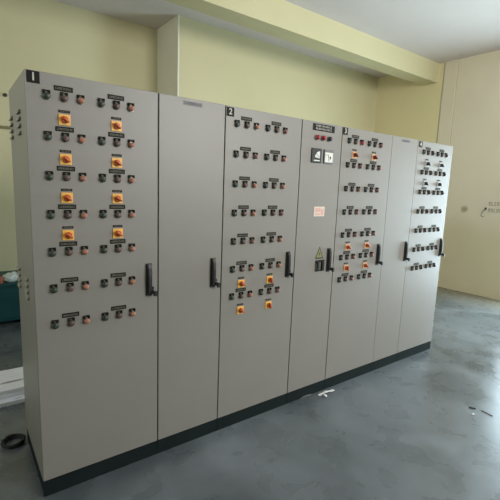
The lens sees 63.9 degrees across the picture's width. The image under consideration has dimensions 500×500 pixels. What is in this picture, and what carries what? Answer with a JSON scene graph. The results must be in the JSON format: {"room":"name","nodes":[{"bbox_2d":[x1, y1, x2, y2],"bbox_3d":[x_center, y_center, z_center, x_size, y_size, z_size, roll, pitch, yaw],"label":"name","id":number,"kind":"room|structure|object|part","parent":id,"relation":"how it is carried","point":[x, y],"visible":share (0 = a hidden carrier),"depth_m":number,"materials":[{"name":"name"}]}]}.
{"room":"electrical room","nodes":[
{"label":"electrical room","id":0,"kind":"room"},
{"bbox_2d":[0,0,377,270],"bbox_3d":[-1.893,-1.294,5.781,10.815,3.990,0.930,-4,11,-36],"label":"wall","id":1,"kind":"structure","parent":0,"point":[217,65],"depth_m":5.84,"materials":[{"name":"beige paint"}]},
{"bbox_2d":[0,125,10,128],"bbox_3d":[-3.157,-1.554,5.058,4.100,0.066,0.038,-4,11,-36],"label":"conduit pipe","id":2,"kind":"object","parent":1,"relation":"attached to","point":[1,127],"visible":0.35,"depth_m":5.08,"materials":[{"name":"paint"}]},
{"bbox_2d":[157,15,179,95],"bbox_3d":[-1.263,-1.320,6.101,0.020,3.990,0.704,-4,11,-36],"label":"wall column","id":3,"kind":"structure","parent":1,"relation":"attached to","point":[168,34],"depth_m":5.82,"materials":[{"name":"paint"}]},
{"bbox_2d":[0,286,499,499],"bbox_3d":[0.551,1.371,2.737,10.815,0.150,9.430,-4,11,-36],"label":"floor","id":4,"kind":"structure","parent":0,"point":[407,428],"depth_m":2.69,"materials":[{"name":"concrete"}]},
{"bbox_2d":[0,270,19,321],"bbox_3d":[-3.320,0.603,4.616,1.490,0.495,0.787,-4,11,-36],"label":"trash bin","id":5,"kind":"object","parent":4,"relation":"on","point":[9,291],"visible":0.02,"depth_m":4.60,"materials":[{"name":"teal paint"}]},
{"bbox_2d":[2,271,17,281],"bbox_3d":[-2.787,0.309,4.660,0.175,0.112,0.172,2,9,1],"label":"plastic bag","id":6,"kind":"object","parent":5,"relation":"on","point":[8,277],"visible":0.91,"depth_m":4.61,"materials":[{"name":"white plastic"}]},
{"bbox_3d":[-2.972,0.631,4.442,1.000,0.340,0.012,-4,11,-36],"label":"door panel","id":7,"kind":"part","parent":5,"relation":"part of","materials":[{"name":"teal paint"}]},
{"bbox_2d":[0,395,24,407],"bbox_3d":[-2.108,1.131,3.024,1.450,0.035,0.439,-4,11,-36],"label":"board","id":8,"kind":"object","parent":4,"relation":"on","point":[18,399],"visible":0.12,"depth_m":3.01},
{"bbox_2d":[0,391,23,399],"bbox_3d":[-2.120,1.094,3.045,1.380,0.030,0.402,-4,11,-36],"label":"board","id":9,"kind":"object","parent":8,"relation":"on","point":[20,392],"visible":0.13,"depth_m":3.04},
{"bbox_2d":[0,367,23,395],"bbox_3d":[-2.141,1.062,3.037,1.380,0.035,0.398,-4,11,-36],"label":"board","id":10,"kind":"object","parent":9,"relation":"on","point":[11,380],"visible":0.22,"depth_m":3.16,"materials":[{"name":"white"}]},
{"bbox_2d":[0,433,25,448],"bbox_3d":[-1.518,1.226,2.567,0.143,0.035,0.139,-4,11,-36],"label":"cable coil","id":11,"kind":"object","parent":4,"relation":"on","point":[3,444],"visible":1,"depth_m":2.56,"materials":[{"name":"black rubber"}]},
{"bbox_2d":[9,69,157,496],"bbox_3d":[-0.975,0.190,2.389,0.655,2.175,0.664,-4,11,-36],"label":"tall cabinet","id":12,"kind":"object","parent":4,"relation":"on","point":[85,152],"visible":1,"depth_m":2.13,"materials":[{"name":"grey metal"}]},
{"bbox_3d":[-0.991,-0.792,1.829,0.054,0.053,0.003,-4,11,-36],"label":"number plate","id":13,"kind":"part","parent":12,"relation":"part of","materials":[{"name":"black plastic"}]},
{"bbox_2d":[58,109,70,125],"bbox_3d":[-0.885,-0.634,1.917,0.054,0.071,0.036,-4,11,-36],"label":"switch","id":14,"kind":"object","parent":12,"relation":"attached to","point":[64,115],"depth_m":1.92,"materials":[{"name":"yellow plastic"}]},
{"bbox_2d":[60,150,71,164],"bbox_3d":[-0.892,-0.450,1.946,0.054,0.071,0.036,-4,11,-36],"label":"switch","id":15,"kind":"object","parent":12,"relation":"attached to","point":[65,155],"depth_m":1.95,"materials":[{"name":"yellow plastic"}]},
{"bbox_2d":[61,189,72,202],"bbox_3d":[-0.899,-0.266,1.975,0.054,0.071,0.036,-4,11,-36],"label":"switch","id":16,"kind":"object","parent":12,"relation":"attached to","point":[66,194],"depth_m":1.98,"materials":[{"name":"yellow plastic"}]},
{"bbox_2d":[62,226,73,240],"bbox_3d":[-0.906,-0.082,2.004,0.054,0.071,0.036,-4,11,-36],"label":"switch","id":17,"kind":"object","parent":12,"relation":"attached to","point":[67,231],"depth_m":2.01,"materials":[{"name":"yellow plastic"}]},
{"bbox_2d":[77,95,84,104],"bbox_3d":[-0.822,-0.733,1.952,0.033,0.045,0.028,-4,11,-36],"label":"lamp","id":18,"kind":"object","parent":12,"relation":"attached to","point":[80,98],"depth_m":1.95,"materials":[{"name":"plastic"}]},
{"bbox_2d":[78,134,85,143],"bbox_3d":[-0.829,-0.549,1.980,0.033,0.045,0.028,-4,11,-36],"label":"lamp","id":19,"kind":"object","parent":12,"relation":"attached to","point":[81,137],"depth_m":1.98,"materials":[{"name":"plastic"}]},
{"bbox_2d":[79,173,86,181],"bbox_3d":[-0.836,-0.365,2.009,0.033,0.045,0.028,-4,11,-36],"label":"lamp","id":20,"kind":"object","parent":12,"relation":"attached to","point":[82,176],"depth_m":2.01,"materials":[{"name":"plastic"}]},
{"bbox_2d":[80,210,86,218],"bbox_3d":[-0.843,-0.181,2.038,0.033,0.045,0.028,-4,11,-36],"label":"lamp","id":21,"kind":"object","parent":12,"relation":"attached to","point":[83,213],"depth_m":2.03,"materials":[{"name":"plastic"}]},
{"bbox_2d":[81,246,87,254],"bbox_3d":[-0.850,0.003,2.067,0.033,0.045,0.028,-4,11,-36],"label":"lamp","id":22,"kind":"object","parent":12,"relation":"attached to","point":[84,249],"depth_m":2.06,"materials":[{"name":"plastic"}]},
{"bbox_2d":[82,281,88,289],"bbox_3d":[-0.857,0.187,2.095,0.033,0.045,0.028,-4,11,-36],"label":"lamp","id":23,"kind":"object","parent":12,"relation":"attached to","point":[85,284],"depth_m":2.09,"materials":[{"name":"plastic"}]},
{"bbox_2d":[83,315,89,323],"bbox_3d":[-0.864,0.371,2.124,0.033,0.045,0.028,-4,11,-36],"label":"lamp","id":24,"kind":"object","parent":12,"relation":"attached to","point":[86,318],"depth_m":2.12,"materials":[{"name":"plastic"}]},
{"bbox_2d":[111,117,121,131],"bbox_3d":[-0.684,-0.650,2.065,0.054,0.071,0.036,-4,11,-36],"label":"switch","id":25,"kind":"object","parent":12,"relation":"attached to","point":[116,122],"depth_m":2.07,"materials":[{"name":"yellow plastic"}]},
{"bbox_2d":[112,154,121,167],"bbox_3d":[-0.691,-0.466,2.094,0.054,0.071,0.036,-4,11,-36],"label":"switch","id":26,"kind":"object","parent":12,"relation":"attached to","point":[116,158],"depth_m":2.10,"materials":[{"name":"yellow plastic"}]},
{"bbox_2d":[112,190,122,203],"bbox_3d":[-0.698,-0.281,2.123,0.054,0.071,0.036,-4,11,-36],"label":"switch","id":27,"kind":"object","parent":12,"relation":"attached to","point":[117,195],"depth_m":2.13,"materials":[{"name":"yellow plastic"}]},
{"bbox_2d":[113,225,122,237],"bbox_3d":[-0.705,-0.097,2.152,0.054,0.071,0.036,-4,11,-36],"label":"switch","id":28,"kind":"object","parent":12,"relation":"attached to","point":[117,229],"depth_m":2.15,"materials":[{"name":"yellow plastic"}]},
{"bbox_2d":[128,175,134,183],"bbox_3d":[-0.635,-0.380,2.157,0.033,0.045,0.028,-4,11,-36],"label":"lamp","id":29,"kind":"object","parent":12,"relation":"attached to","point":[131,178],"depth_m":2.15,"materials":[{"name":"plastic"}]},
{"bbox_2d":[128,139,134,147],"bbox_3d":[-0.628,-0.565,2.128,0.033,0.045,0.028,-4,11,-36],"label":"lamp","id":30,"kind":"object","parent":12,"relation":"attached to","point":[131,142],"depth_m":2.13,"materials":[{"name":"plastic"}]},
{"bbox_2d":[128,103,134,111],"bbox_3d":[-0.621,-0.749,2.099,0.033,0.045,0.028,-4,11,-36],"label":"lamp","id":31,"kind":"object","parent":12,"relation":"attached to","point":[131,106],"depth_m":2.10,"materials":[{"name":"plastic"}]},
{"bbox_2d":[129,243,134,251],"bbox_3d":[-0.649,-0.012,2.214,0.033,0.045,0.028,-4,11,-36],"label":"lamp","id":32,"kind":"object","parent":12,"relation":"attached to","point":[131,245],"depth_m":2.21,"materials":[{"name":"plastic"}]},
{"bbox_2d":[129,210,134,217],"bbox_3d":[-0.642,-0.196,2.186,0.033,0.045,0.028,-4,11,-36],"label":"lamp","id":33,"kind":"object","parent":12,"relation":"attached to","point":[131,212],"depth_m":2.18,"materials":[{"name":"plastic"}]},
{"bbox_2d":[129,308,135,315],"bbox_3d":[-0.663,0.356,2.272,0.033,0.045,0.028,-4,11,-36],"label":"lamp","id":34,"kind":"object","parent":12,"relation":"attached to","point":[132,311],"depth_m":2.27,"materials":[{"name":"plastic"}]},
{"bbox_2d":[129,276,135,283],"bbox_3d":[-0.656,0.172,2.243,0.033,0.045,0.028,-4,11,-36],"label":"lamp","id":35,"kind":"object","parent":12,"relation":"attached to","point":[132,279],"depth_m":2.24,"materials":[{"name":"plastic"}]},
{"bbox_3d":[-0.576,0.172,2.302,0.036,0.190,0.029,-4,11,-36],"label":"door handle","id":36,"kind":"part","parent":12,"relation":"part of","materials":[{"name":"black plastic"}]},
{"bbox_2d":[157,93,224,452],"bbox_3d":[-0.536,0.156,2.712,0.436,2.175,0.664,-4,11,-36],"label":"tall cabinet","id":37,"kind":"object","parent":4,"relation":"on","point":[190,131],"visible":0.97,"depth_m":2.46,"materials":[{"name":"grey metal"}]},
{"bbox_3d":[-0.232,0.146,2.556,0.036,0.190,0.029,-4,11,-36],"label":"door handle","id":38,"kind":"part","parent":37,"relation":"part of","materials":[{"name":"black plastic"}]},
{"bbox_2d":[216,105,301,430],"bbox_3d":[-0.100,0.123,3.033,0.644,2.175,0.664,-4,11,-36],"label":"tall cabinet","id":39,"kind":"object","parent":4,"relation":"on","point":[262,149],"visible":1,"depth_m":2.78,"materials":[{"name":"grey metal"}]},
{"bbox_3d":[-0.120,-0.853,2.471,0.054,0.053,0.003,-4,11,-36],"label":"number plate","id":40,"kind":"part","parent":39,"relation":"part of","materials":[{"name":"black plastic"}]},
{"bbox_2d":[237,303,244,313],"bbox_3d":[-0.058,0.404,2.729,0.054,0.071,0.036,-4,11,-36],"label":"switch","id":41,"kind":"object","parent":39,"relation":"attached to","point":[240,306],"depth_m":2.73,"materials":[{"name":"yellow plastic"}]},
{"bbox_2d":[238,277,245,287],"bbox_3d":[-0.051,0.220,2.701,0.054,0.071,0.036,-4,11,-36],"label":"switch","id":42,"kind":"object","parent":39,"relation":"attached to","point":[241,280],"depth_m":2.71,"materials":[{"name":"yellow plastic"}]},
{"bbox_2d":[249,264,253,270],"bbox_3d":[0.012,0.121,2.735,0.033,0.045,0.028,-4,11,-36],"label":"lamp","id":43,"kind":"object","parent":39,"relation":"attached to","point":[251,266],"depth_m":2.73,"materials":[{"name":"plastic"}]},
{"bbox_2d":[250,237,254,243],"bbox_3d":[0.019,-0.063,2.706,0.033,0.045,0.028,-4,11,-36],"label":"lamp","id":44,"kind":"object","parent":39,"relation":"attached to","point":[252,239],"depth_m":2.70,"materials":[{"name":"plastic"}]},
{"bbox_2d":[251,209,255,215],"bbox_3d":[0.026,-0.247,2.677,0.033,0.045,0.028,-4,11,-36],"label":"lamp","id":45,"kind":"object","parent":39,"relation":"attached to","point":[253,211],"depth_m":2.67,"materials":[{"name":"plastic"}]},
{"bbox_2d":[252,181,256,187],"bbox_3d":[0.033,-0.431,2.648,0.033,0.045,0.028,-4,11,-36],"label":"lamp","id":46,"kind":"object","parent":39,"relation":"attached to","point":[254,183],"depth_m":2.64,"materials":[{"name":"plastic"}]},
{"bbox_2d":[253,152,257,158],"bbox_3d":[0.040,-0.616,2.620,0.033,0.045,0.028,-4,11,-36],"label":"lamp","id":47,"kind":"object","parent":39,"relation":"attached to","point":[255,154],"depth_m":2.62,"materials":[{"name":"plastic"}]},
{"bbox_2d":[254,123,259,129],"bbox_3d":[0.047,-0.800,2.591,0.033,0.045,0.028,-4,11,-36],"label":"lamp","id":48,"kind":"object","parent":39,"relation":"attached to","point":[256,125],"depth_m":2.59,"materials":[{"name":"plastic"}]},
{"bbox_2d":[265,298,271,308],"bbox_3d":[0.141,0.389,2.876,0.054,0.071,0.036,-4,11,-36],"label":"switch","id":49,"kind":"object","parent":39,"relation":"attached to","point":[268,301],"depth_m":2.88,"materials":[{"name":"yellow plastic"}]},
{"bbox_2d":[266,273,272,283],"bbox_3d":[0.148,0.205,2.847,0.054,0.071,0.036,-4,11,-36],"label":"switch","id":50,"kind":"object","parent":39,"relation":"attached to","point":[269,276],"depth_m":2.85,"materials":[{"name":"yellow plastic"}]},
{"bbox_2d":[275,286,279,292],"bbox_3d":[0.204,0.290,2.910,0.033,0.045,0.028,-4,11,-36],"label":"lamp","id":51,"kind":"object","parent":39,"relation":"attached to","point":[277,288],"depth_m":2.91,"materials":[{"name":"plastic"}]},
{"bbox_2d":[279,209,283,215],"bbox_3d":[0.226,-0.263,2.824,0.033,0.045,0.028,-4,11,-36],"label":"lamp","id":52,"kind":"object","parent":39,"relation":"attached to","point":[281,211],"depth_m":2.82,"materials":[{"name":"plastic"}]},
{"bbox_2d":[282,155,286,161],"bbox_3d":[0.240,-0.631,2.767,0.033,0.045,0.028,-4,11,-36],"label":"lamp","id":53,"kind":"object","parent":39,"relation":"attached to","point":[284,157],"depth_m":2.76,"materials":[{"name":"plastic"}]},
{"bbox_2d":[283,127,287,133],"bbox_3d":[0.247,-0.815,2.738,0.033,0.045,0.028,-4,11,-36],"label":"lamp","id":54,"kind":"object","parent":39,"relation":"attached to","point":[285,129],"depth_m":2.73,"materials":[{"name":"plastic"}]},
{"bbox_3d":[0.282,0.107,2.934,0.036,0.190,0.029,-4,11,-36],"label":"door handle","id":55,"kind":"part","parent":39,"relation":"part of","materials":[{"name":"black plastic"}]},
{"bbox_2d":[286,119,341,403],"bbox_3d":[0.331,0.090,3.350,0.427,2.175,0.664,-4,11,-36],"label":"tall cabinet","id":56,"kind":"object","parent":4,"relation":"on","point":[320,149],"visible":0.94,"depth_m":3.10,"materials":[{"name":"grey metal"}]},
{"bbox_3d":[0.633,0.080,3.192,0.036,0.190,0.029,-4,11,-36],"label":"door handle","id":57,"kind":"part","parent":56,"relation":"part of","materials":[{"name":"black plastic"}]},
{"bbox_2d":[318,389,334,396],"bbox_3d":[0.653,1.197,3.341,0.170,0.016,0.070,-3,10,-30],"label":"paper scrap","id":58,"kind":"object","parent":4,"relation":"on","point":[331,390],"visible":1,"depth_m":3.34,"materials":[{"name":"white paper"}]},
{"bbox_2d":[324,126,392,388],"bbox_3d":[0.764,0.057,3.669,0.648,2.175,0.664,-4,11,-36],"label":"tall cabinet","id":59,"kind":"object","parent":4,"relation":"on","point":[365,157],"visible":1,"depth_m":3.42,"materials":[{"name":"grey metal"}]},
{"bbox_2d":[343,262,348,270],"bbox_3d":[0.809,0.142,3.332,0.054,0.071,0.036,-4,11,-36],"label":"switch","id":60,"kind":"object","parent":59,"relation":"attached to","point":[345,264],"depth_m":3.33,"materials":[{"name":"plastic"}]},
{"bbox_2d":[345,241,351,249],"bbox_3d":[0.816,-0.032,3.305,0.054,0.071,0.036,-4,11,-36],"label":"switch","id":61,"kind":"object","parent":59,"relation":"attached to","point":[347,243],"depth_m":3.31,"materials":[{"name":"plastic"}]},
{"bbox_2d":[352,149,358,158],"bbox_3d":[0.844,-0.766,3.190,0.054,0.071,0.036,-4,11,-36],"label":"switch","id":62,"kind":"object","parent":59,"relation":"attached to","point":[355,155],"depth_m":3.19,"materials":[{"name":"red plastic"}]},
{"bbox_2d":[362,260,368,268],"bbox_3d":[1.010,0.127,3.479,0.054,0.071,0.036,-4,11,-36],"label":"switch","id":63,"kind":"object","parent":59,"relation":"attached to","point":[364,262],"depth_m":3.48,"materials":[{"name":"plastic"}]},
{"bbox_2d":[364,240,370,248],"bbox_3d":[1.016,-0.047,3.452,0.054,0.071,0.036,-4,11,-36],"label":"switch","id":64,"kind":"object","parent":59,"relation":"attached to","point":[366,242],"depth_m":3.45,"materials":[{"name":"plastic"}]},
{"bbox_2d":[371,152,377,160],"bbox_3d":[1.045,-0.782,3.337,0.054,0.071,0.036,-4,11,-36],"label":"switch","id":65,"kind":"object","parent":59,"relation":"attached to","point":[374,157],"depth_m":3.34,"materials":[{"name":"red plastic"}]},
{"bbox_3d":[1.148,0.041,3.571,0.036,0.190,0.029,-4,11,-36],"label":"door handle","id":66,"kind":"part","parent":59,"relation":"part of","materials":[{"name":"black plastic"}]},
{"bbox_2d":[371,136,417,370],"bbox_3d":[1.185,0.025,3.978,0.397,2.175,0.664,-4,11,-36],"label":"tall cabinet","id":67,"kind":"object","parent":4,"relation":"on","point":[404,150],"visible":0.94,"depth_m":3.74,"materials":[{"name":"grey metal"}]},
{"bbox_3d":[1.493,0.014,3.825,0.036,0.190,0.029,-4,11,-36],"label":"door handle","id":68,"kind":"part","parent":67,"relation":"part of","materials":[{"name":"black plastic"}]},
{"bbox_2d":[396,140,452,361],"bbox_3d":[1.602,-0.007,4.285,0.637,2.175,0.664,-4,11,-36],"label":"tall cabinet","id":69,"kind":"object","parent":4,"relation":"on","point":[433,160],"visible":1,"depth_m":4.04,"materials":[{"name":"grey metal"}]},
{"bbox_2d":[425,159,430,166],"bbox_3d":[1.703,-0.832,3.822,0.054,0.071,0.036,-4,11,-36],"label":"switch","id":70,"kind":"object","parent":69,"relation":"attached to","point":[427,161],"depth_m":3.82,"materials":[{"name":"black plastic"}]},
{"bbox_3d":[2.009,-0.025,4.205,0.036,0.190,0.029,-4,11,-36],"label":"door handle","id":71,"kind":"part","parent":69,"relation":"part of","materials":[{"name":"black plastic"}]},
{"bbox_2d":[54,0,499,77],"bbox_3d":[0.708,-2.716,2.099,10.815,0.150,9.430,-4,11,-36],"label":"ceiling","id":72,"kind":"structure","parent":0,"point":[439,31],"depth_m":5.51,"materials":[{"name":"white paint"}]},
{"bbox_2d":[165,0,439,85],"bbox_3d":[-0.868,-2.868,4.225,10.355,0.325,0.290,-4,11,-36],"label":"ceiling beam","id":73,"kind":"structure","parent":72,"relation":"attached to","point":[282,19],"depth_m":5.42,"materials":[{"name":"beige paint"}]},
{"bbox_2d":[374,50,499,299],"bbox_3d":[5.091,-0.946,5.271,0.232,3.990,8.270,-4,11,-36],"label":"wall","id":74,"kind":"structure","parent":0,"point":[470,264],"depth_m":6.89,"materials":[{"name":"yellow paint"}]},
{"bbox_2d":[436,59,459,145],"bbox_3d":[3.437,-1.323,7.275,0.014,3.990,0.265,-4,11,-36],"label":"wall column","id":75,"kind":"structure","parent":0,"point":[450,75],"depth_m":7.07,"materials":[{"name":"beige paint"}]}
]}

